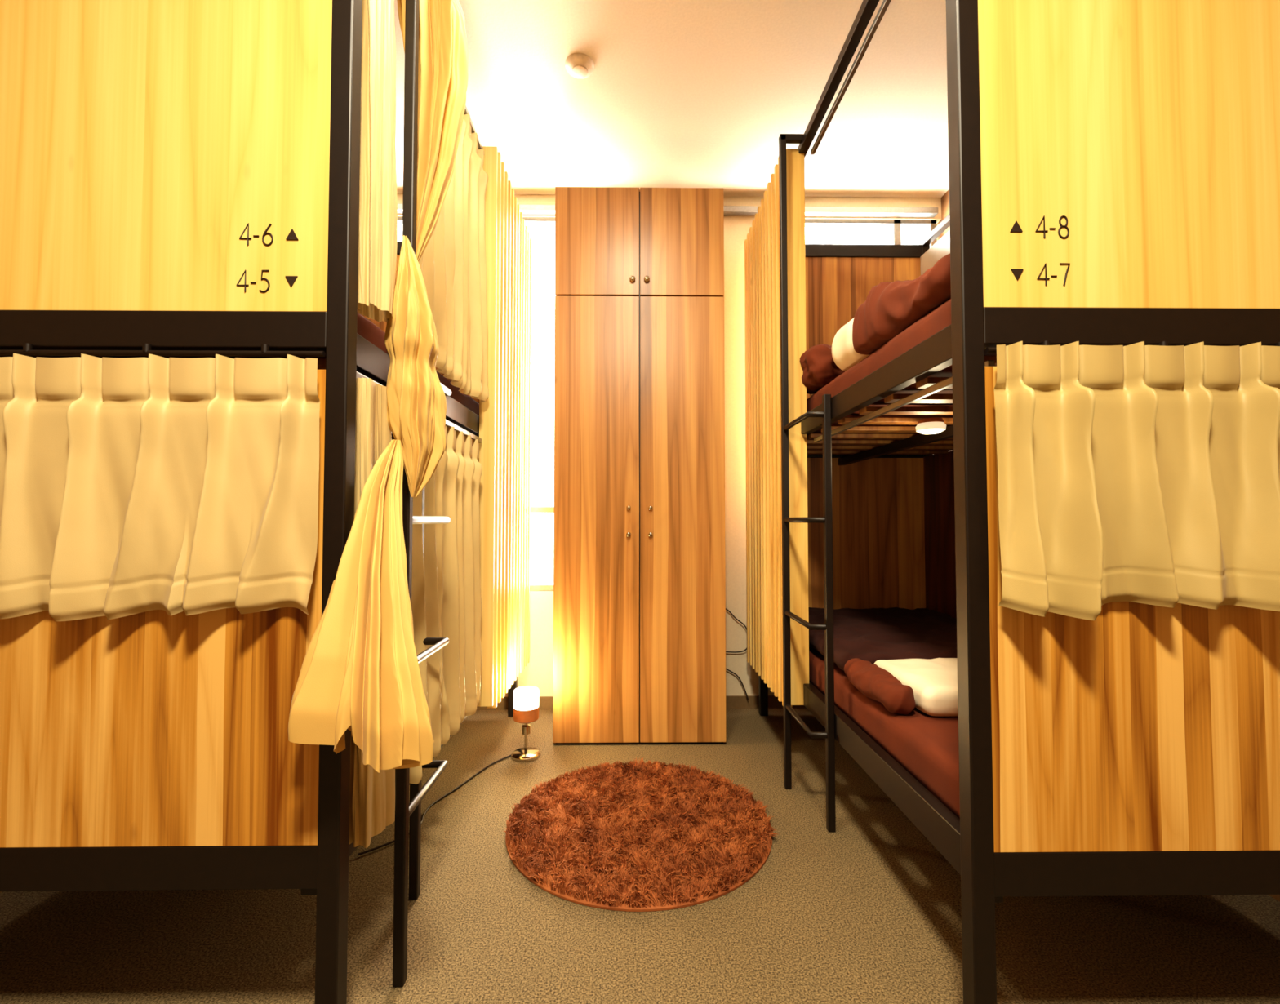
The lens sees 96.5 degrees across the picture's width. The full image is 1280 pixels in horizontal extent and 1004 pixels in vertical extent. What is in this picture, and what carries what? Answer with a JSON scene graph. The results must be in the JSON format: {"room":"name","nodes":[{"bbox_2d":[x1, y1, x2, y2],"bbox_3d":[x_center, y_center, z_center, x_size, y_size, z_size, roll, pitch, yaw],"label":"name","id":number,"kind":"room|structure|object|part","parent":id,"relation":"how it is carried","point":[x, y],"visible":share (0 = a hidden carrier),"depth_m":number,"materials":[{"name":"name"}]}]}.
{"room":"dormitory","nodes":[
{"label":"dormitory","id":0,"kind":"room"},
{"bbox_2d":[0,708,1279,1003],"bbox_3d":[-0.007,0.967,0.530,3.320,0.060,4.720,0,-2,-1],"label":"floor","id":1,"kind":"structure","parent":0,"point":[868,910],"depth_m":1.28,"materials":[{"name":"carpet"}]},
{"bbox_2d":[0,0,532,1003],"bbox_3d":[-0.968,-0.166,1.849,0.986,2.287,1.770,0,-2,-1],"label":"bunk bed","id":2,"kind":"object","parent":1,"relation":"on","point":[140,140],"visible":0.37,"depth_m":0.99,"materials":[{"name":"beige wood"}]},
{"bbox_2d":[0,353,319,621],"bbox_3d":[-0.971,-0.026,0.934,0.864,0.437,0.062,0,-2,-1],"label":"curtain","id":3,"kind":"object","parent":2,"relation":"hanging from","point":[129,486],"visible":1,"depth_m":0.95,"materials":[{"name":"beige fabric"}]},
{"bbox_3d":[-0.977,0.175,0.978,0.872,0.808,0.018,0,-2,-1],"label":"panel","id":4,"kind":"part","parent":2,"relation":"part of","materials":[{"name":"brown wood"}]},
{"bbox_3d":[-0.977,-0.254,0.972,0.872,0.010,0.010,0,-2,-1],"label":"curtain rod","id":5,"kind":"part","parent":2,"relation":"part of","materials":[{"name":"black metal"}]},
{"bbox_3d":[-0.977,-0.806,1.005,0.872,0.955,0.016,0,-2,-1],"label":"panel","id":6,"kind":"part","parent":2,"relation":"part of","materials":[{"name":"yellow wood"}]},
{"bbox_3d":[-1.006,-0.331,1.862,0.800,0.146,1.679,0,-2,-1],"label":"mattress","id":7,"kind":"part","parent":2,"relation":"part of","materials":[{"name":"brown fabric"}]},
{"bbox_2d":[235,270,297,292],"bbox_3d":[-0.644,-0.382,0.987,0.105,0.040,0.003,0,-2,-1],"label":"number sign","id":8,"kind":"object","parent":2,"relation":"attached to","point":[291,279],"visible":1,"depth_m":0.99,"materials":[{"name":"black paint"}]},
{"bbox_2d":[239,222,298,245],"bbox_3d":[-0.643,-0.464,0.990,0.102,0.040,0.003,0,-2,-1],"label":"number sign","id":9,"kind":"object","parent":2,"relation":"attached to","point":[291,236],"visible":1,"depth_m":0.99,"materials":[{"name":"black paint"}]},
{"bbox_2d":[349,377,395,848],"bbox_3d":[-0.518,0.199,1.113,0.081,0.857,0.162,0,-2,-1],"label":"curtain","id":10,"kind":"object","parent":2,"relation":"hanging from","point":[372,793],"visible":0.27,"depth_m":1.06,"materials":[{"name":"beige fabric"}]},
{"bbox_2d":[357,0,397,321],"bbox_3d":[-0.511,-0.817,1.109,0.071,0.917,0.116,0,-2,6],"label":"curtain","id":11,"kind":"object","parent":2,"relation":"hanging from","point":[378,193],"visible":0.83,"depth_m":1.07,"materials":[{"name":"beige fabric"}]},
{"bbox_2d":[288,0,467,773],"bbox_3d":[-0.448,-0.427,1.110,0.236,1.706,0.492,0,-2,-1],"label":"curtain","id":12,"kind":"object","parent":2,"relation":"hanging from","point":[360,673],"visible":0.95,"depth_m":0.99,"materials":[{"name":"fabric"}]},
{"bbox_3d":[-1.010,-0.730,2.730,0.850,0.910,0.018,0,-2,-1],"label":"headboard","id":13,"kind":"part","parent":2,"relation":"part of","materials":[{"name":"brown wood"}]},
{"bbox_2d":[408,425,482,784],"bbox_3d":[-0.550,0.231,1.633,0.058,0.903,0.692,0,-2,-2],"label":"curtain","id":14,"kind":"object","parent":2,"relation":"hanging from","point":[446,597],"visible":0.72,"depth_m":1.65,"materials":[{"name":"beige fabric"}]},
{"bbox_2d":[418,113,488,402],"bbox_3d":[-0.544,-0.797,1.685,0.060,0.894,0.653,0,-2,-1],"label":"curtain","id":15,"kind":"object","parent":2,"relation":"hanging from","point":[452,264],"visible":0.6,"depth_m":1.73,"materials":[{"name":"beige fabric"}]},
{"bbox_2d":[357,755,511,856],"bbox_3d":[-0.619,0.974,1.893,0.063,0.006,0.732,-1,-2,20],"label":"power cord","id":16,"kind":"object","parent":1,"relation":"on","point":[504,757],"visible":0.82,"depth_m":1.86,"materials":[{"name":"rubber"}]},
{"bbox_2d":[511,686,540,762],"bbox_3d":[-0.444,0.861,2.228,0.112,0.257,0.112,0,-2,-1],"label":"table lamp","id":17,"kind":"object","parent":1,"relation":"on","point":[526,699],"visible":1,"depth_m":2.19,"materials":[{"name":"silver metal"}]},
{"bbox_3d":[-0.444,0.907,2.227,0.032,0.134,0.032,0,-2,-1],"label":"stem","id":18,"kind":"part","parent":17,"relation":"part of","materials":[{"name":"silver metal"}]},
{"bbox_3d":[-0.444,0.767,2.231,0.098,0.070,0.098,0,-2,-1],"label":"lamp shade","id":19,"kind":"part","parent":17,"relation":"part of","materials":[{"name":"white glass"}]},
{"bbox_2d":[552,186,726,744],"bbox_3d":[-0.004,-0.159,2.568,0.708,2.320,0.436,0,-2,-1],"label":"tall cabinet","id":20,"kind":"object","parent":1,"relation":"on","point":[639,552],"visible":1,"depth_m":2.37,"materials":[{"name":"brown wood"}]},
{"bbox_3d":[-0.031,-0.931,2.382,0.024,0.024,0.016,0,-2,-1],"label":"knob","id":21,"kind":"part","parent":20,"relation":"part of","materials":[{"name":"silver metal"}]},
{"bbox_3d":[0.029,-0.931,2.383,0.024,0.024,0.016,0,-2,-1],"label":"knob","id":22,"kind":"part","parent":20,"relation":"part of","materials":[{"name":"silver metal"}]},
{"bbox_2d":[503,756,778,911],"bbox_3d":[0.002,0.961,1.745,0.812,0.026,0.833,0,-2,-1],"label":"round rug","id":23,"kind":"object","parent":1,"relation":"on","point":[649,837],"visible":1,"depth_m":1.63,"materials":[{"name":"brown carpet"}]},
{"bbox_2d":[744,0,1279,1003],"bbox_3d":[0.956,-0.165,1.856,0.915,2.287,1.805,0,-2,-1],"label":"bunk bed","id":24,"kind":"object","parent":1,"relation":"on","point":[1133,749],"visible":0.73,"depth_m":0.98,"materials":[{"name":"beige wood"}]},
{"bbox_2d":[800,343,844,394],"bbox_3d":[0.900,-0.469,2.029,0.665,0.163,0.228,0,-2,-1],"label":"rolled blanket","id":25,"kind":"object","parent":24,"relation":"on","point":[818,365],"visible":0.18,"depth_m":1.95,"materials":[{"name":"brown fabric"}]},
{"bbox_2d":[831,318,869,371],"bbox_3d":[0.902,-0.494,1.790,0.563,0.171,0.256,0,-2,-1],"label":"pillow","id":26,"kind":"object","parent":24,"relation":"on","point":[844,355],"visible":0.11,"depth_m":1.77,"materials":[{"name":"white fabric"}]},
{"bbox_3d":[0.967,-0.729,2.756,0.795,0.910,0.018,0,-2,-1],"label":"headboard","id":27,"kind":"part","parent":24,"relation":"part of","materials":[{"name":"brown wood"}]},
{"bbox_3d":[0.967,0.211,2.726,0.795,0.845,0.018,0,-2,-1],"label":"headboard","id":28,"kind":"part","parent":24,"relation":"part of","materials":[{"name":"brown wood"}]},
{"bbox_2d":[844,657,915,715],"bbox_3d":[0.651,0.500,1.569,0.092,0.086,0.324,0,-2,-1],"label":"roll","id":29,"kind":"object","parent":24,"relation":"on","point":[875,682],"depth_m":1.50,"materials":[{"name":"brown fabric"}]},
{"bbox_2d":[808,607,957,671],"bbox_3d":[0.979,0.518,2.220,0.739,0.109,0.937,0,-2,-1],"label":"blanket","id":30,"kind":"object","parent":24,"relation":"on","point":[872,635],"visible":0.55,"depth_m":2.05,"materials":[{"name":"brown fabric"}]},
{"bbox_3d":[0.986,0.604,1.839,0.745,0.119,1.714,0,-2,-1],"label":"mattress","id":31,"kind":"part","parent":24,"relation":"part of","materials":[{"name":"brown fabric"}]},
{"bbox_2d":[852,253,951,355],"bbox_3d":[0.959,-0.504,1.400,0.730,0.196,0.526,0,-2,-1],"label":"duvet","id":32,"kind":"object","parent":24,"relation":"on","point":[889,308],"visible":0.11,"depth_m":1.38,"materials":[{"name":"brown fabric"}]},
{"bbox_3d":[0.987,-0.331,1.869,0.745,0.147,1.712,0,-2,-1],"label":"mattress","id":33,"kind":"part","parent":24,"relation":"part of","materials":[{"name":"brown fabric"}]},
{"bbox_2d":[873,657,958,716],"bbox_3d":[0.963,0.499,1.566,0.540,0.078,0.344,0,-2,-1],"label":"pillow","id":34,"kind":"object","parent":24,"relation":"on","point":[933,682],"visible":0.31,"depth_m":1.49,"materials":[{"name":"white fabric"}]},
{"bbox_2d":[915,417,946,434],"bbox_3d":[0.839,-0.217,1.649,0.080,0.042,0.080,0,-2,-1],"label":"reading lamp","id":35,"kind":"object","parent":24,"relation":"attached to","point":[927,425],"visible":1,"depth_m":1.62,"materials":[{"name":"white plastic"}]},
{"bbox_3d":[1.370,-0.761,1.885,0.012,0.900,1.721,0,-2,-1],"label":"panel","id":36,"kind":"part","parent":24,"relation":"part of","materials":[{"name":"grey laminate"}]},
{"bbox_3d":[1.370,0.196,1.855,0.012,0.875,1.721,0,-2,-1],"label":"panel","id":37,"kind":"part","parent":24,"relation":"part of","materials":[{"name":"brown wood"}]},
{"bbox_3d":[0.984,-0.254,0.962,0.807,0.010,0.010,0,-2,-1],"label":"curtain rod","id":38,"kind":"part","parent":24,"relation":"part of","materials":[{"name":"black metal"}]},
{"bbox_2d":[1010,215,1069,238],"bbox_3d":[0.680,-0.468,0.972,0.101,0.039,0.003,0,-2,-1],"label":"number sign","id":39,"kind":"object","parent":24,"relation":"attached to","point":[1015,228],"visible":1,"depth_m":0.97,"materials":[{"name":"black paint"}]},
{"bbox_2d":[1010,262,1070,285],"bbox_3d":[0.680,-0.387,0.970,0.101,0.039,0.003,0,-2,-1],"label":"number sign","id":40,"kind":"object","parent":24,"relation":"attached to","point":[1016,272],"visible":1,"depth_m":0.97,"materials":[{"name":"black paint"}]},
{"bbox_3d":[0.984,-0.807,0.996,0.807,0.955,0.016,0,-2,-1],"label":"panel","id":41,"kind":"part","parent":24,"relation":"part of","materials":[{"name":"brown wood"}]},
{"bbox_3d":[0.984,0.174,0.968,0.807,0.808,0.018,0,-2,-1],"label":"panel","id":42,"kind":"part","parent":24,"relation":"part of","materials":[{"name":"brown wood"}]},
{"bbox_2d":[993,340,1279,620],"bbox_3d":[0.981,-0.039,0.916,0.795,0.444,0.083,0,-2,-1],"label":"curtain","id":43,"kind":"object","parent":24,"relation":"attached to","point":[1139,473],"visible":1,"depth_m":0.93,"materials":[{"name":"fabric"}]},
{"bbox_2d":[397,193,941,696],"bbox_3d":[-0.037,-0.265,2.880,3.120,2.550,0.100,0,-2,-1],"label":"wall","id":44,"kind":"structure","parent":0,"point":[538,673],"depth_m":2.83,"materials":[{"name":"paint"}]},
{"bbox_2d":[397,224,555,584],"bbox_3d":[-0.847,-0.495,2.884,1.380,1.870,0.005,0,-2,-1],"label":"pane","id":45,"kind":"object","parent":44,"relation":"attached to","point":[543,237],"visible":0.02,"depth_m":2.89,"materials":[{"name":"white"}]},
{"bbox_2d":[397,216,555,591],"bbox_3d":[-0.847,-0.495,2.856,1.380,1.870,0.040,0,-2,-1],"label":"frame","id":46,"kind":"object","parent":44,"relation":"attached to","point":[528,220],"visible":0.02,"depth_m":2.86,"materials":[{"name":"metal"}]},
{"bbox_2d":[476,695,806,709],"bbox_3d":[-0.036,0.978,2.786,3.120,0.060,0.008,0,-2,-1],"label":"baseboard","id":47,"kind":"structure","parent":44,"relation":"attached to","point":[731,701],"depth_m":2.79,"materials":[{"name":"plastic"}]},
{"bbox_2d":[397,203,937,217],"bbox_3d":[-0.026,-1.451,2.842,3.020,0.030,0.040,0,-2,-1],"label":"rail","id":48,"kind":"object","parent":44,"relation":"attached to","point":[526,209],"visible":0.44,"depth_m":2.84,"materials":[{"name":"metal"}]},
{"bbox_2d":[725,608,748,699],"bbox_3d":[0.448,0.732,2.782,0.170,0.453,0.012,0,-2,3],"label":"cable","id":49,"kind":"object","parent":44,"relation":"attached to","point":[726,608],"visible":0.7,"depth_m":2.78,"materials":[{"name":"rubber"}]},
{"bbox_2d":[804,226,927,244],"bbox_3d":[1.063,-0.709,2.915,0.880,1.440,0.005,0,-2,-1],"label":"pane","id":50,"kind":"object","parent":44,"relation":"attached to","point":[813,235],"visible":0.02,"depth_m":2.93,"materials":[{"name":"white"}]},
{"bbox_2d":[804,219,937,248],"bbox_3d":[1.063,-0.710,2.888,0.880,1.440,0.040,0,-2,-1],"label":"frame","id":51,"kind":"object","parent":44,"relation":"attached to","point":[895,225],"visible":0.25,"depth_m":2.89,"materials":[{"name":"metal"}]},
{"bbox_2d":[394,0,949,197],"bbox_3d":[-0.007,-1.642,0.612,3.320,0.060,4.720,0,-2,-1],"label":"ceiling","id":52,"kind":"structure","parent":0,"point":[677,93],"depth_m":2.19,"materials":[{"name":"paint"}]},
{"bbox_2d":[564,53,594,78],"bbox_3d":[-0.216,-1.552,2.047,0.104,0.029,0.104,0,-2,-1],"label":"smoke detector","id":53,"kind":"object","parent":52,"relation":"attached to","point":[579,65],"visible":1,"depth_m":2.03,"materials":[{"name":"white plastic"}]},
{"bbox_2d":[936,189,1279,902],"bbox_3d":[1.603,-0.337,0.592,0.100,2.550,4.720,0,-2,-1],"label":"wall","id":54,"kind":"structure","parent":0,"point":[945,197],"depth_m":2.85,"materials":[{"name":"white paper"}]}
]}

